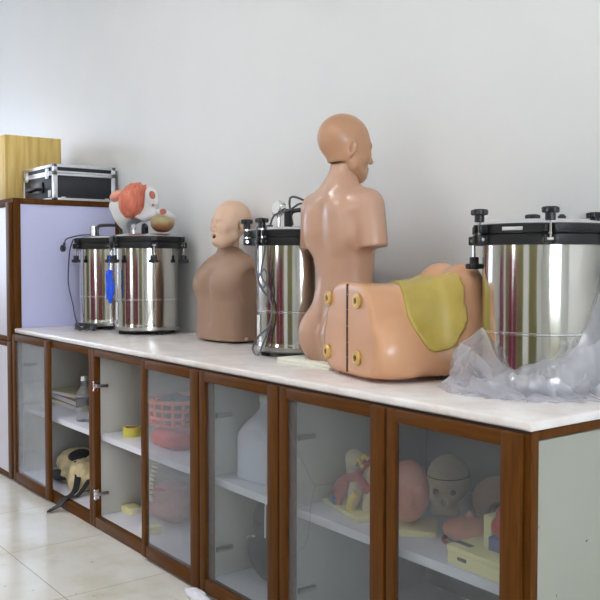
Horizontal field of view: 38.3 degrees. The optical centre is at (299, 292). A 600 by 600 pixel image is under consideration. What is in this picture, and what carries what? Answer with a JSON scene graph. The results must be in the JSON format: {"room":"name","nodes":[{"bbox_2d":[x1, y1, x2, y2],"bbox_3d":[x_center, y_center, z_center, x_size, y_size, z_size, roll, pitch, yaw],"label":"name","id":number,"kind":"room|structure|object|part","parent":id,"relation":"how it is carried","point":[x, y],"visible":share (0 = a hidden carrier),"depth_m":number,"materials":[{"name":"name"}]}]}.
{"room":"science classroom","nodes":[
{"label":"science classroom","id":0,"kind":"room"},
{"bbox_2d":[0,472,216,599],"bbox_3d":[-2.152,1.231,1.300,6.490,0.100,12.600,-2,3,-37],"label":"floor","id":1,"kind":"structure","parent":0,"point":[56,554],"depth_m":3.55,"materials":[{"name":"beige tile"}]},
{"bbox_2d":[12,334,92,525],"bbox_3d":[-1.024,0.649,4.592,0.668,0.826,1.027,-2,3,-37],"label":"base cabinet","id":2,"kind":"object","parent":1,"relation":"on","point":[43,429],"visible":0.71,"depth_m":4.79,"materials":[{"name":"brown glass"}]},
{"bbox_3d":[-1.561,0.643,4.808,0.030,0.822,0.033,-2,3,-37],"label":"post","id":3,"kind":"part","parent":2,"relation":"part of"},
{"bbox_3d":[-1.425,0.255,4.572,0.019,0.036,0.438,-2,3,-37],"label":"door rail","id":4,"kind":"part","parent":2,"relation":"part of","materials":[{"name":"brown wood"}]},
{"bbox_3d":[-1.425,1.023,4.599,0.019,0.052,0.438,-2,3,-37],"label":"door rail","id":5,"kind":"part","parent":2,"relation":"part of","materials":[{"name":"brown wood"}]},
{"bbox_3d":[-1.312,0.629,5.006,0.626,0.775,0.018,-2,3,-37],"label":"panel","id":6,"kind":"part","parent":2,"relation":"part of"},
{"bbox_2d":[23,402,88,434],"bbox_3d":[-1.009,0.645,4.603,0.599,0.028,0.989,-2,3,-37],"label":"shelf","id":7,"kind":"object","parent":2,"relation":"attached to","point":[71,418],"depth_m":4.50,"materials":[{"name":"white wood"}]},
{"bbox_3d":[-1.260,1.043,4.426,0.030,0.050,0.961,-2,3,-37],"label":"rail","id":8,"kind":"part","parent":2,"relation":"part of","materials":[{"name":"brown wood"}]},
{"bbox_3d":[-1.009,1.018,4.616,0.601,0.015,0.991,-2,3,-37],"label":"panel","id":9,"kind":"part","parent":2,"relation":"part of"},
{"bbox_3d":[-1.260,0.261,4.398,0.030,0.030,0.961,-2,3,-37],"label":"rail","id":10,"kind":"part","parent":2,"relation":"part of","materials":[{"name":"brown wood"}]},
{"bbox_2d":[52,398,88,411],"bbox_3d":[-1.180,0.612,4.818,0.282,0.022,0.400,-2,3,-40],"label":"folder","id":11,"kind":"object","parent":2,"relation":"on","point":[82,409],"visible":0.29,"depth_m":4.68,"materials":[{"name":"white paper"}]},
{"bbox_2d":[52,393,87,407],"bbox_3d":[-1.180,0.583,4.817,0.282,0.035,0.400,-1,3,-35],"label":"folder","id":12,"kind":"object","parent":11,"relation":"on","point":[71,401],"visible":0.22,"depth_m":4.70,"materials":[{"name":"white paper"}]},
{"bbox_2d":[52,385,88,398],"bbox_3d":[-1.180,0.555,4.816,0.282,0.020,0.400,-2,3,-43],"label":"folder","id":13,"kind":"object","parent":12,"relation":"on","point":[83,390],"visible":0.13,"depth_m":4.77,"materials":[{"name":"beige plastic"}]},
{"bbox_2d":[76,376,88,405],"bbox_3d":[-1.079,0.530,4.320,0.079,0.223,0.079,-2,3,-37],"label":"plastic bottle","id":14,"kind":"object","parent":2,"relation":"on","point":[80,401],"visible":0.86,"depth_m":4.29,"materials":[{"name":"plastic"}]},
{"bbox_3d":[-0.960,0.671,4.017,0.030,0.822,0.033,-2,3,-37],"label":"post","id":15,"kind":"part","parent":2,"relation":"part of","materials":[{"name":"brown wood"}]},
{"bbox_2d":[15,325,599,434],"bbox_3d":[-0.262,0.259,3.596,0.657,0.032,3.506,-2,3,-37],"label":"countertop","id":16,"kind":"structure","parent":2,"relation":"on","point":[541,410],"depth_m":2.66,"materials":[{"name":"stone"}]},
{"bbox_2d":[60,224,122,330],"bbox_3d":[-1.058,-0.092,4.804,0.477,0.580,0.472,-2,3,-37],"label":"steel pot","id":17,"kind":"object","parent":16,"relation":"on","point":[91,252],"visible":0.53,"depth_m":4.68,"materials":[{"name":"silver metal"}]},
{"bbox_3d":[-1.214,-0.180,4.690,0.044,0.039,0.044,-1,2,-26],"label":"knob","id":18,"kind":"part","parent":17,"relation":"part of","materials":[{"name":"black plastic"}]},
{"bbox_3d":[-1.152,-0.060,4.700,0.173,0.518,0.433,-1,2,-26],"label":"power cord","id":19,"kind":"part","parent":17,"relation":"part of","materials":[{"name":"black rubber"}]},
{"bbox_3d":[-1.063,-0.309,4.823,0.368,0.019,0.368,-2,3,-37],"label":"lid","id":20,"kind":"part","parent":17,"relation":"part of","materials":[{"name":"metal"}]},
{"bbox_3d":[-1.059,-0.343,4.799,0.150,0.077,0.018,0,2,1],"label":"lid handle","id":21,"kind":"part","parent":17,"relation":"part of","materials":[{"name":"black plastic"}]},
{"bbox_2d":[105,223,188,334],"bbox_3d":[-0.796,-0.073,4.494,0.444,0.566,0.442,-2,3,-37],"label":"steel pot","id":22,"kind":"object","parent":16,"relation":"on","point":[146,265],"visible":1,"depth_m":4.35,"materials":[{"name":"silver metal"}]},
{"bbox_2d":[106,256,113,303],"bbox_3d":[-0.959,-0.064,4.365,0.043,0.244,0.019,0,2,-13],"label":"bundle","id":23,"kind":"object","parent":22,"relation":"hanging from","point":[109,280],"visible":1,"depth_m":4.36,"materials":[{"name":"blue plastic"}]},
{"bbox_3d":[-0.932,-0.168,4.339,0.044,0.039,0.044,-1,2,-32],"label":"knob","id":24,"kind":"part","parent":22,"relation":"part of","materials":[{"name":"black plastic"}]},
{"bbox_3d":[-0.932,0.096,4.404,0.003,0.089,0.022,-1,3,-35],"label":"label plate","id":25,"kind":"part","parent":22,"relation":"part of","materials":[{"name":"silver metal"}]},
{"bbox_2d":[109,182,174,232],"bbox_3d":[-0.815,-0.438,4.472,0.349,0.259,0.218,0,2,0],"label":"model","id":26,"kind":"object","parent":22,"relation":"on","point":[136,203],"visible":0.98,"depth_m":4.40},
{"bbox_3d":[-0.795,-0.323,4.433,0.018,0.063,0.120,0,2,0],"label":"lid handle","id":27,"kind":"part","parent":22,"relation":"part of","materials":[{"name":"black plastic"}]},
{"bbox_3d":[-0.795,-0.297,4.486,0.368,0.019,0.368,-2,3,-37],"label":"lid","id":28,"kind":"part","parent":22,"relation":"part of","materials":[{"name":"metal"}]},
{"bbox_3d":[-0.725,-0.166,4.299,0.044,0.039,0.044,0,2,-4],"label":"knob","id":29,"kind":"part","parent":22,"relation":"part of","materials":[{"name":"black plastic"}]},
{"bbox_3d":[-0.597,-0.172,4.442,0.044,0.039,0.044,1,2,30],"label":"knob","id":30,"kind":"part","parent":22,"relation":"part of","materials":[{"name":"black plastic"}]},
{"bbox_2d":[193,200,255,343],"bbox_3d":[-0.344,-0.100,4.028,0.216,0.653,0.403,-2,3,-40],"label":"bust","id":31,"kind":"object","parent":16,"relation":"on","point":[224,285],"visible":0.92,"depth_m":3.92,"materials":[{"name":"beige plastic"}]},
{"bbox_3d":[-0.330,0.222,4.036,0.120,0.010,0.260,-2,3,-37],"label":"foot plate","id":32,"kind":"part","parent":31,"relation":"part of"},
{"bbox_2d":[241,196,315,355],"bbox_3d":[-0.010,-0.069,3.464,0.444,0.631,0.382,-2,3,-37],"label":"steel pot","id":33,"kind":"object","parent":16,"relation":"on","point":[285,272],"visible":0.62,"depth_m":3.31,"materials":[{"name":"silver metal"}]},
{"bbox_3d":[-0.210,-0.270,3.421,0.044,0.038,0.044,0,2,6],"label":"knob","id":34,"kind":"part","parent":33,"relation":"part of","materials":[{"name":"black plastic"}]},
{"bbox_3d":[-0.163,0.130,3.403,0.003,0.083,0.028,-1,2,-24],"label":"label plate","id":35,"kind":"part","parent":33,"relation":"part of","materials":[{"name":"silver metal"}]},
{"bbox_3d":[-0.146,-0.265,3.305,0.044,0.038,0.044,-1,2,-32],"label":"knob","id":36,"kind":"part","parent":33,"relation":"part of","materials":[{"name":"black plastic"}]},
{"bbox_3d":[-0.010,-0.255,3.458,0.368,0.019,0.368,-2,3,-37],"label":"lid","id":37,"kind":"part","parent":33,"relation":"part of","materials":[{"name":"metal"}]},
{"bbox_3d":[-0.024,-0.070,3.414,0.344,0.624,0.134,-1,2,-22],"label":"power cord","id":38,"kind":"part","parent":33,"relation":"part of","materials":[{"name":"black rubber"}]},
{"bbox_3d":[0.020,-0.295,3.456,0.140,0.087,0.018,0,2,8],"label":"lid handle","id":39,"kind":"part","parent":33,"relation":"part of","materials":[{"name":"plastic"}]},
{"bbox_2d":[277,113,387,370],"bbox_3d":[0.142,-0.189,3.089,0.276,0.900,0.432,-2,3,-37],"label":"mannequin torso","id":40,"kind":"object","parent":16,"relation":"on","point":[343,222],"visible":0.8,"depth_m":3.03},
{"bbox_3d":[0.101,0.245,3.133,0.228,0.012,0.314,-2,3,-37],"label":"board","id":41,"kind":"part","parent":40,"relation":"part of","materials":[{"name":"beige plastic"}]},
{"bbox_2d":[323,263,481,381],"bbox_3d":[0.327,0.088,2.786,0.368,0.367,0.453,-1,2,-23],"label":"torso simulator","id":42,"kind":"object","parent":16,"relation":"on","point":[407,329],"visible":0.97,"depth_m":2.65,"materials":[{"name":"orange plastic"}]},
{"bbox_3d":[0.294,0.263,2.827,0.256,0.015,0.242,-1,2,-23],"label":"foot plate","id":43,"kind":"part","parent":42,"relation":"part of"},
{"bbox_2d":[441,334,584,400],"bbox_3d":[0.678,0.115,2.447,0.578,0.335,0.416,1,2,22],"label":"plastic bag","id":44,"kind":"object","parent":16,"relation":"on","point":[473,334],"visible":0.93,"depth_m":2.51,"materials":[{"name":"clear plastic"}]},
{"bbox_2d":[465,206,599,396],"bbox_3d":[0.703,0.022,2.519,0.445,0.519,0.436,-2,3,-37],"label":"steel pot","id":45,"kind":"object","parent":16,"relation":"on","point":[540,329],"visible":1,"depth_m":2.38,"materials":[{"name":"silver metal"}]},
{"bbox_3d":[0.529,-0.089,2.629,0.044,0.037,0.044,-2,3,-40],"label":"knob","id":46,"kind":"part","parent":45,"relation":"part of","materials":[{"name":"black plastic"}]},
{"bbox_3d":[0.507,-0.216,2.444,0.044,0.037,0.044,0,2,-3],"label":"knob","id":47,"kind":"part","parent":45,"relation":"part of","materials":[{"name":"black plastic"}]},
{"bbox_3d":[0.580,-0.175,2.363,0.060,0.010,0.002,2,3,38],"label":"name plate","id":48,"kind":"part","parent":45,"relation":"part of","materials":[{"name":"metal"}]},
{"bbox_3d":[0.730,-0.226,2.713,0.044,0.037,0.044,1,2,25],"label":"knob","id":49,"kind":"part","parent":45,"relation":"part of","materials":[{"name":"black plastic"}]},
{"bbox_3d":[0.700,-0.203,2.512,0.368,0.018,0.368,-2,3,-37],"label":"lid","id":50,"kind":"part","parent":45,"relation":"part of","materials":[{"name":"metal"}]},
{"bbox_3d":[0.669,-0.212,2.310,0.044,0.037,0.044,1,2,25],"label":"knob","id":51,"kind":"part","parent":45,"relation":"part of","materials":[{"name":"black plastic"}]},
{"bbox_3d":[0.885,-0.222,2.596,0.044,0.037,0.044,0,2,-8],"label":"knob","id":52,"kind":"part","parent":45,"relation":"part of","materials":[{"name":"black plastic"}]},
{"bbox_2d":[0,198,118,478],"bbox_3d":[-1.692,0.241,5.459,0.670,1.577,1.179,-2,3,-37],"label":"cabinet","id":53,"kind":"object","parent":1,"relation":"on","point":[34,291],"visible":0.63,"depth_m":4.89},
{"bbox_3d":[-1.776,-0.123,5.024,0.014,0.732,0.504,-2,3,-37],"label":"door panel","id":54,"kind":"part","parent":53,"relation":"part of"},
{"bbox_3d":[-1.776,0.649,5.052,0.014,0.727,0.504,-2,3,-37],"label":"door panel","id":55,"kind":"part","parent":53,"relation":"part of","materials":[{"name":"white wood"}]},
{"bbox_3d":[-1.772,-0.123,5.014,0.020,0.772,0.584,-2,3,-37],"label":"door frame","id":56,"kind":"part","parent":53,"relation":"part of","materials":[{"name":"wood"}]},
{"bbox_3d":[-1.772,0.650,5.042,0.020,0.767,0.584,-2,3,-37],"label":"door frame","id":57,"kind":"part","parent":53,"relation":"part of","materials":[{"name":"wood"}]},
{"bbox_3d":[-1.574,0.265,4.821,0.042,1.577,0.020,-2,3,-37],"label":"post","id":58,"kind":"part","parent":53,"relation":"part of","materials":[{"name":"wood"}]},
{"bbox_2d":[0,134,60,199],"bbox_3d":[-1.800,-0.769,5.603,0.360,0.430,0.420,-2,3,-37],"label":"wooden box","id":59,"kind":"object","parent":53,"relation":"on","point":[18,153],"visible":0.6,"depth_m":5.39,"materials":[{"name":"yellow wood"}]},
{"bbox_3d":[-1.936,-0.765,5.500,0.018,0.430,0.420,-2,3,-37],"label":"panel","id":60,"kind":"part","parent":59,"relation":"part of","materials":[{"name":"brown wood"}]},
{"bbox_3d":[-1.684,-0.531,5.437,0.646,0.032,1.179,-2,3,-37],"label":"rail","id":61,"kind":"part","parent":53,"relation":"part of","materials":[{"name":"brown wood"}]},
{"bbox_2d":[23,163,114,201],"bbox_3d":[-1.433,-0.646,5.258,0.438,0.210,0.501,-2,3,-37],"label":"flight case","id":62,"kind":"object","parent":53,"relation":"on","point":[54,181],"visible":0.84,"depth_m":5.08,"materials":[{"name":"metal"}]},
{"bbox_3d":[-1.589,-0.620,5.147,0.055,0.065,0.182,-2,3,-37],"label":"handle","id":63,"kind":"part","parent":62,"relation":"part of","materials":[{"name":"silver metal"}]},
{"bbox_3d":[-1.412,-0.725,5.271,0.377,0.048,0.492,-2,3,-37],"label":"case lid","id":64,"kind":"part","parent":62,"relation":"part of","materials":[{"name":"silver metal"}]},
{"bbox_3d":[-1.089,-0.176,5.173,0.037,0.722,0.020,-2,3,-37],"label":"post","id":65,"kind":"part","parent":53,"relation":"part of","materials":[{"name":"brown wood"}]},
{"bbox_2d":[47,447,89,512],"bbox_3d":[-1.135,0.947,4.524,0.350,0.229,0.570,-1,2,-15],"label":"canvas bag","id":66,"kind":"object","parent":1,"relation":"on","point":[72,463],"visible":0.56,"depth_m":4.43,"materials":[{"name":"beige fabric"}]},
{"bbox_2d":[91,349,200,588],"bbox_3d":[-0.411,0.678,3.785,0.668,0.826,0.999,-2,3,-37],"label":"base cabinet","id":67,"kind":"object","parent":1,"relation":"on","point":[122,385],"visible":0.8,"depth_m":3.92,"materials":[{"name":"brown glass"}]},
{"bbox_2d":[93,381,97,391],"bbox_3d":[-0.936,0.429,3.958,0.029,0.050,0.018,-2,3,-37],"label":"hinge","id":68,"kind":"object","parent":67,"relation":"on","point":[95,383],"depth_m":3.95,"materials":[{"name":"silver metal"}]},
{"bbox_3d":[-0.940,0.672,3.990,0.030,0.822,0.033,-2,3,-37],"label":"post","id":69,"kind":"part","parent":67,"relation":"part of","materials":[{"name":"brown wood"}]},
{"bbox_2d":[94,489,98,500],"bbox_3d":[-0.936,0.929,3.976,0.029,0.050,0.018,-2,3,-37],"label":"hinge","id":70,"kind":"object","parent":67,"relation":"on","point":[96,491],"depth_m":3.97,"materials":[{"name":"silver metal"}]},
{"bbox_3d":[-0.911,0.429,3.976,0.061,0.015,0.014,-2,3,-37],"label":"hinge arm","id":71,"kind":"part","parent":67,"relation":"part of","materials":[{"name":"metal"}]},
{"bbox_3d":[-0.911,0.929,3.994,0.061,0.015,0.014,-2,3,-37],"label":"hinge arm","id":72,"kind":"part","parent":67,"relation":"part of","materials":[{"name":"metal"}]},
{"bbox_3d":[-0.647,0.291,3.592,0.030,0.030,0.933,-2,3,-37],"label":"rail","id":73,"kind":"part","parent":67,"relation":"part of","materials":[{"name":"brown wood"}]},
{"bbox_2d":[121,503,141,515],"bbox_3d":[-0.789,1.016,4.055,0.070,0.030,0.090,-2,3,-37],"label":"block","id":74,"kind":"object","parent":67,"relation":"on","point":[132,508],"visible":0.84,"depth_m":4.03,"materials":[{"name":"yellow"}]},
{"bbox_2d":[123,425,140,437],"bbox_3d":[-0.766,0.634,3.952,0.087,0.041,0.087,-2,3,-37],"label":"tape roll","id":75,"kind":"object","parent":67,"relation":"on","point":[130,431],"visible":0.96,"depth_m":3.92,"materials":[{"name":"yellow plastic"}]},
{"bbox_3d":[-0.691,0.659,4.188,0.626,0.775,0.018,-2,3,-37],"label":"panel","id":76,"kind":"part","parent":67,"relation":"part of","materials":[{"name":"white wood"}]},
{"bbox_2d":[101,427,189,474],"bbox_3d":[-0.396,0.674,3.796,0.599,0.028,0.961,-2,3,-37],"label":"shelf","id":77,"kind":"object","parent":67,"relation":"attached to","point":[179,460],"depth_m":3.68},
{"bbox_3d":[-0.396,1.048,3.810,0.601,0.015,0.963,-2,3,-37],"label":"panel","id":78,"kind":"part","parent":67,"relation":"part of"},
{"bbox_3d":[-0.647,1.072,3.620,0.030,0.050,0.933,-2,3,-37],"label":"rail","id":79,"kind":"part","parent":67,"relation":"part of","materials":[{"name":"brown wood"}]},
{"bbox_2d":[141,521,161,535],"bbox_3d":[-0.646,1.025,3.758,0.061,0.035,0.090,-2,3,-37],"label":"block","id":80,"kind":"object","parent":67,"relation":"on","point":[155,528],"visible":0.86,"depth_m":3.73,"materials":[{"name":"yellow"}]},
{"bbox_2d":[149,461,159,501],"bbox_3d":[-0.640,0.807,3.787,0.026,0.233,0.113,-2,3,-37],"label":"strand","id":81,"kind":"object","parent":67,"relation":"hanging from","point":[155,466],"visible":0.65,"depth_m":3.79,"materials":[{"name":"beige plastic"}]},
{"bbox_3d":[-0.514,0.298,3.373,0.019,0.036,0.365,-2,3,-37],"label":"door rail","id":82,"kind":"part","parent":67,"relation":"part of","materials":[{"name":"brown wood"}]},
{"bbox_3d":[-0.514,1.067,3.401,0.019,0.052,0.365,-2,3,-37],"label":"door rail","id":83,"kind":"part","parent":67,"relation":"part of","materials":[{"name":"brown wood"}]},
{"bbox_2d":[149,479,189,522],"bbox_3d":[-0.577,0.944,3.937,0.228,0.178,0.268,-2,3,-37],"label":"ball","id":84,"kind":"object","parent":67,"relation":"on","point":[171,504],"visible":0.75,"depth_m":3.85,"materials":[{"name":"plastic"}]},
{"bbox_2d":[151,427,189,449],"bbox_3d":[-0.511,0.623,3.749,0.229,0.075,0.260,-2,3,-37],"label":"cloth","id":85,"kind":"object","parent":67,"relation":"on","point":[170,438],"visible":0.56,"depth_m":3.65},
{"bbox_2d":[148,392,189,427],"bbox_3d":[-0.542,0.517,3.810,0.276,0.117,0.303,-2,3,-37],"label":"plastic basket","id":86,"kind":"object","parent":85,"relation":"on","point":[153,420],"visible":0.48,"depth_m":3.69,"materials":[{"name":"pink plastic"}]},
{"bbox_2d":[152,392,189,423],"bbox_3d":[-0.541,0.505,3.808,0.212,0.124,0.235,-2,3,-37],"label":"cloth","id":87,"kind":"object","parent":86,"relation":"in","point":[170,397],"visible":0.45,"depth_m":3.74,"materials":[{"name":"grey fabric"}]},
{"bbox_2d":[184,587,209,599],"bbox_3d":[-0.373,1.096,3.138,0.053,0.034,0.156,-2,3,-37],"label":"crumpled paper","id":88,"kind":"object","parent":1,"relation":"on","point":[193,593],"visible":1,"depth_m":3.13,"materials":[{"name":"white paper"}]},
{"bbox_2d":[199,371,282,599],"bbox_3d":[0.043,0.700,3.188,0.668,0.826,0.502,-2,3,-37],"label":"base cabinet","id":89,"kind":"object","parent":1,"relation":"on","point":[228,502],"visible":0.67,"depth_m":3.18,"materials":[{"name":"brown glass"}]},
{"bbox_3d":[-0.335,0.701,3.195,0.030,0.822,0.033,-2,3,-37],"label":"post","id":90,"kind":"part","parent":89,"relation":"part of","materials":[{"name":"wood"}]},
{"bbox_3d":[-0.220,1.081,3.014,0.019,0.052,0.399,-2,3,-37],"label":"door rail","id":91,"kind":"part","parent":89,"relation":"part of","materials":[{"name":"brown wood"}]},
{"bbox_3d":[-0.194,1.094,3.023,0.030,0.050,0.436,-2,3,-37],"label":"rail","id":92,"kind":"part","parent":89,"relation":"part of","materials":[{"name":"brown wood"}]},
{"bbox_3d":[-0.220,0.312,2.986,0.019,0.036,0.399,-2,3,-37],"label":"door rail","id":93,"kind":"part","parent":89,"relation":"part of","materials":[{"name":"brown wood"}]},
{"bbox_3d":[-0.087,0.688,3.393,0.626,0.775,0.018,-2,3,-37],"label":"panel","id":94,"kind":"part","parent":89,"relation":"part of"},
{"bbox_2d":[215,473,266,504],"bbox_3d":[0.058,0.696,3.199,0.599,0.028,0.464,-2,3,-37],"label":"shelf","id":95,"kind":"object","parent":89,"relation":"attached to","point":[230,481],"depth_m":3.09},
{"bbox_3d":[0.058,1.069,3.213,0.601,0.015,0.466,-2,3,-37],"label":"panel","id":96,"kind":"part","parent":89,"relation":"part of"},
{"bbox_2d":[237,394,266,484],"bbox_3d":[-0.115,0.527,3.166,0.170,0.312,0.219,-2,3,-44],"label":"plastic jug","id":97,"kind":"object","parent":89,"relation":"on","point":[252,437],"visible":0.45,"depth_m":3.11,"materials":[{"name":"white plastic"}]},
{"bbox_2d":[246,502,266,580],"bbox_3d":[-0.071,0.888,3.201,0.242,0.344,0.280,-1,3,-35],"label":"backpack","id":98,"kind":"object","parent":89,"relation":"on","point":[257,546],"visible":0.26,"depth_m":3.16,"materials":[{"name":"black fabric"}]},
{"bbox_2d":[264,457,266,537],"bbox_3d":[-0.114,0.606,2.948,0.021,0.470,0.008,2,3,43],"label":"hanging cord","id":99,"kind":"object","parent":89,"relation":"hanging from","point":[266,457],"visible":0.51,"depth_m":2.95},
{"bbox_2d":[279,387,599,599],"bbox_3d":[0.491,0.720,2.599,0.668,0.829,0.978,-2,3,-37],"label":"base cabinet","id":100,"kind":"object","parent":1,"relation":"on","point":[550,478],"visible":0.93,"depth_m":2.41,"materials":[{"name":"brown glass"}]},
{"bbox_3d":[-0.032,0.716,2.796,0.030,0.822,0.033,-2,3,-37],"label":"post","id":101,"kind":"part","parent":100,"relation":"part of","materials":[{"name":"wood"}]},
{"bbox_3d":[0.083,0.327,2.587,0.019,0.036,0.400,-2,3,-37],"label":"door rail","id":102,"kind":"part","parent":100,"relation":"part of","materials":[{"name":"brown wood"}]},
{"bbox_2d":[323,449,369,522],"bbox_3d":[0.196,0.602,2.771,0.166,0.192,0.248,-1,2,-24],"label":"model","id":103,"kind":"object","parent":100,"relation":"on","point":[355,505],"visible":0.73,"depth_m":2.73},
{"bbox_3d":[0.198,0.690,2.775,0.160,0.015,0.248,-1,2,-24],"label":"board","id":104,"kind":"part","parent":103,"relation":"part of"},
{"bbox_3d":[0.217,0.702,2.994,0.626,0.775,0.018,-2,3,-37],"label":"panel","id":105,"kind":"part","parent":100,"relation":"part of","materials":[{"name":"clear glass"}]},
{"bbox_2d":[297,491,498,594],"bbox_3d":[0.504,0.718,2.612,0.599,0.028,0.936,-2,3,-37],"label":"shelf","id":106,"kind":"object","parent":100,"relation":"attached to","point":[431,553],"depth_m":2.53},
{"bbox_2d":[399,460,437,537],"bbox_3d":[0.331,0.602,2.558,0.146,0.208,0.151,0,2,11],"label":"model","id":107,"kind":"object","parent":100,"relation":"on","point":[414,491],"visible":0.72,"depth_m":2.52},
{"bbox_3d":[0.334,0.696,2.568,0.144,0.018,0.136,0,2,11],"label":"board","id":108,"kind":"part","parent":107,"relation":"part of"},
{"bbox_3d":[0.504,1.091,2.626,0.601,0.015,0.938,-2,3,-37],"label":"panel","id":109,"kind":"part","parent":100,"relation":"part of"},
{"bbox_2d":[426,454,469,516],"bbox_3d":[0.470,0.606,2.752,0.136,0.179,0.171,1,2,15],"label":"model","id":110,"kind":"object","parent":100,"relation":"on","point":[448,475],"visible":0.97,"depth_m":2.69},
{"bbox_3d":[0.374,0.341,2.204,0.019,0.036,0.365,-2,3,-37],"label":"door rail","id":111,"kind":"part","parent":100,"relation":"part of","materials":[{"name":"brown wood"}]},
{"bbox_2d":[442,511,483,544],"bbox_3d":[0.475,0.661,2.450,0.146,0.097,0.149,1,2,16],"label":"model","id":112,"kind":"object","parent":100,"relation":"on","point":[457,528],"visible":0.64,"depth_m":2.41},
{"bbox_3d":[0.749,0.702,2.797,0.013,0.750,0.938,-2,3,-37],"label":"panel","id":113,"kind":"part","parent":100,"relation":"part of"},
{"bbox_2d":[447,535,499,582],"bbox_3d":[0.524,0.692,2.232,0.166,0.051,0.249,-1,2,-33],"label":"box","id":114,"kind":"object","parent":100,"relation":"on","point":[471,554],"visible":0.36,"depth_m":2.23,"materials":[{"name":"yellow cardboard"}]},
{"bbox_2d":[484,507,499,552],"bbox_3d":[0.525,0.610,2.235,0.070,0.114,0.103,-2,3,-37],"label":"model","id":115,"kind":"object","parent":114,"relation":"on","point":[491,520],"visible":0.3,"depth_m":2.23},
{"bbox_2d":[472,476,499,516],"bbox_3d":[0.604,0.628,2.619,0.161,0.142,0.160,1,2,33],"label":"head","id":116,"kind":"object","parent":100,"relation":"on","point":[486,495],"visible":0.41,"depth_m":2.57},
{"bbox_3d":[0.537,0.743,2.047,0.030,0.822,0.033,-2,3,-37],"label":"post","id":117,"kind":"part","parent":100,"relation":"part of","materials":[{"name":"brown wood"}]},
{"bbox_3d":[0.547,0.740,2.032,0.027,0.829,0.006,-2,3,-37],"label":"post","id":118,"kind":"part","parent":100,"relation":"part of","materials":[{"name":"brown wood"}]},
{"bbox_3d":[0.795,0.730,2.233,0.626,0.775,0.018,-2,3,-37],"label":"panel","id":119,"kind":"part","parent":100,"relation":"part of","materials":[{"name":"white wood"}]},
{"bbox_3d":[0.804,0.329,2.213,0.619,0.021,0.006,-2,3,-37],"label":"rail","id":120,"kind":"part","parent":100,"relation":"part of","materials":[{"name":"brown wood"}]},
{"bbox_2d":[0,0,599,374],"bbox_3d":[0.492,-0.565,3.244,0.150,3.550,13.000,-2,3,-37],"label":"wall","id":121,"kind":"structure","parent":0,"point":[464,106],"depth_m":3.69,"materials":[{"name":"paint"}]}
]}

